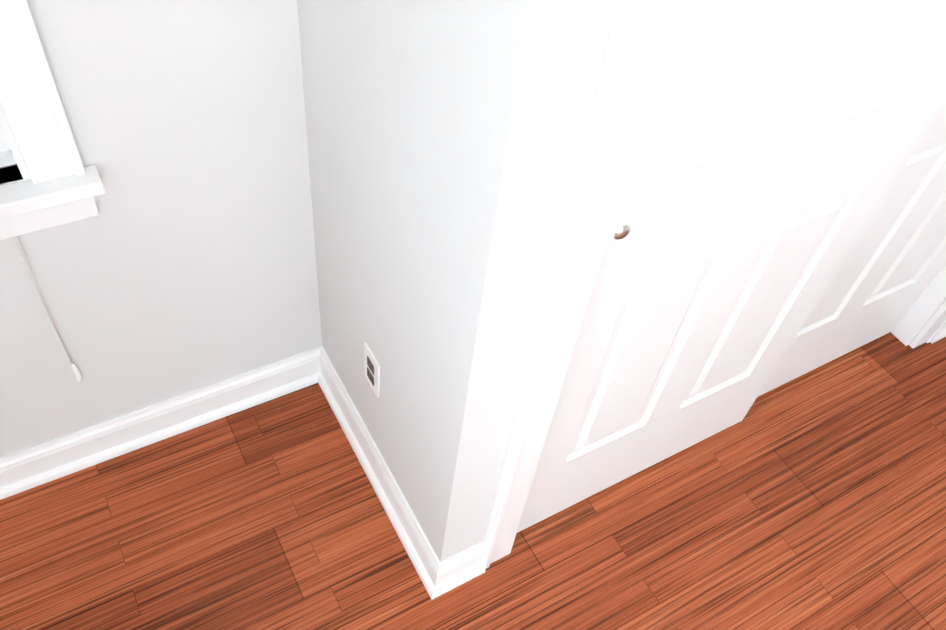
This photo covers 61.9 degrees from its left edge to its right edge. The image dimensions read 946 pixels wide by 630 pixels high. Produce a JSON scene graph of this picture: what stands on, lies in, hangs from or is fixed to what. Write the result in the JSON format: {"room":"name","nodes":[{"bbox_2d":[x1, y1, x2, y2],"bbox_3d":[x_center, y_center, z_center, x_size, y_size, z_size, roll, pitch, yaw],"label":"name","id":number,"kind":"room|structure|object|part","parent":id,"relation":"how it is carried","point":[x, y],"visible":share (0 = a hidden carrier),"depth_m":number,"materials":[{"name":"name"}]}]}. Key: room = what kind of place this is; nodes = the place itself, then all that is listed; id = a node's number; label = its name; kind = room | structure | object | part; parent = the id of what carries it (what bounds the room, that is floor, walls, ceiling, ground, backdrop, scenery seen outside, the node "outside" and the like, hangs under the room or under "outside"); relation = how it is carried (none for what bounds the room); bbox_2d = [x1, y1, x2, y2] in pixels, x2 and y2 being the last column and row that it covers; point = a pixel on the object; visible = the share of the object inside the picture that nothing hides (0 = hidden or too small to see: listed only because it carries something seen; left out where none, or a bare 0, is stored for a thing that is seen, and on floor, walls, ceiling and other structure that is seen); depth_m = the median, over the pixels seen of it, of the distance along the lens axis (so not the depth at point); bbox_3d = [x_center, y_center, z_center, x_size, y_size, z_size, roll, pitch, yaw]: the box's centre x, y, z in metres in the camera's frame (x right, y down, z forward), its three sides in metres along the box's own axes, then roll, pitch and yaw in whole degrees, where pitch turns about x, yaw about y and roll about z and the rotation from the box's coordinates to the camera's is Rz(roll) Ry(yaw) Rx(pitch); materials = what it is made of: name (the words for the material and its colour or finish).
{"room":"empty bedroom","nodes":[
{"label":"empty bedroom","id":0,"kind":"room"},
{"bbox_2d":[0,0,321,458],"bbox_3d":[-0.345,-0.659,1.375,3.900,2.300,0.180,-20,54,-23],"label":"wall","id":1,"kind":"structure","parent":0,"point":[183,262],"depth_m":1.57,"materials":[{"name":"paint"}]},
{"bbox_2d":[0,0,105,381],"bbox_3d":[-1.073,-0.455,0.950,0.930,1.920,0.265,-20,54,-23],"label":"window","id":2,"kind":"structure","parent":1,"relation":"in","point":[62,185],"depth_m":1.32,"materials":[{"name":"paint"}]},
{"bbox_3d":[-1.081,-0.402,1.011,0.696,0.647,0.033,-20,54,-23],"label":"window sash","id":3,"kind":"part","parent":2,"relation":"part of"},
{"bbox_3d":[-1.046,-0.378,0.951,0.692,1.823,0.073,-20,54,-23],"label":"window blind head rail","id":4,"kind":"part","parent":2,"relation":"part of","materials":[{"name":"white plastic"}]},
{"bbox_2d":[0,346,323,499],"bbox_3d":[-1.233,0.431,1.768,1.920,0.112,0.030,-20,54,-23],"label":"baseboard","id":5,"kind":"structure","parent":1,"relation":"attached to","point":[40,464],"depth_m":1.96,"materials":[{"name":"paint"}]},
{"bbox_2d":[0,332,945,629],"bbox_3d":[0.658,1.702,1.048,4.260,0.100,4.760,-20,54,-23],"label":"floor","id":6,"kind":"structure","parent":0,"point":[814,498],"depth_m":1.92,"materials":[{"name":"laminate"}]},
{"bbox_2d":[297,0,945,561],"bbox_3d":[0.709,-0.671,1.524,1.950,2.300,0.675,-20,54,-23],"label":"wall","id":7,"kind":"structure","parent":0,"point":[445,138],"depth_m":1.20,"materials":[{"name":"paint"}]},
{"bbox_2d":[364,343,379,397],"bbox_3d":[-0.222,0.122,1.724,0.008,0.115,0.070,-20,54,-23],"label":"outlet","id":8,"kind":"object","parent":7,"relation":"attached to","point":[371,369],"visible":1,"depth_m":1.71,"materials":[{"name":"white plastic"}]},
{"bbox_2d":[308,350,471,599],"bbox_3d":[-0.223,0.378,1.946,0.060,0.112,0.655,-20,54,-23],"label":"baseboard","id":9,"kind":"structure","parent":7,"relation":"attached to","point":[438,578],"depth_m":1.90,"materials":[{"name":"paint"}]},
{"bbox_2d":[483,0,945,568],"bbox_3d":[0.807,-0.404,1.406,1.636,2.146,0.134,-20,54,-23],"label":"trim","id":10,"kind":"structure","parent":7,"relation":"attached to","point":[637,44],"depth_m":1.10,"materials":[{"name":"paint"}]},
{"bbox_2d":[517,0,945,532],"bbox_3d":[0.510,-0.261,1.300,0.765,2.032,0.034,-20,54,-23],"label":"closet door","id":11,"kind":"structure","parent":7,"relation":"in","point":[779,142],"depth_m":1.35,"materials":[{"name":"paint"}]},
{"bbox_2d":[614,225,629,239],"bbox_3d":[0.224,-0.123,1.183,0.036,0.036,0.005,-20,54,-23],"label":"door handle","id":12,"kind":"object","parent":11,"relation":"attached to","point":[622,232],"visible":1,"depth_m":1.18,"materials":[{"name":"silver metal"}]},
{"bbox_2d":[758,102,945,395],"bbox_3d":[1.085,-0.506,1.589,0.765,2.032,0.034,-20,54,-23],"label":"closet door","id":13,"kind":"structure","parent":7,"relation":"in","point":[893,264],"depth_m":2.04,"materials":[{"name":"paint"}]}
]}

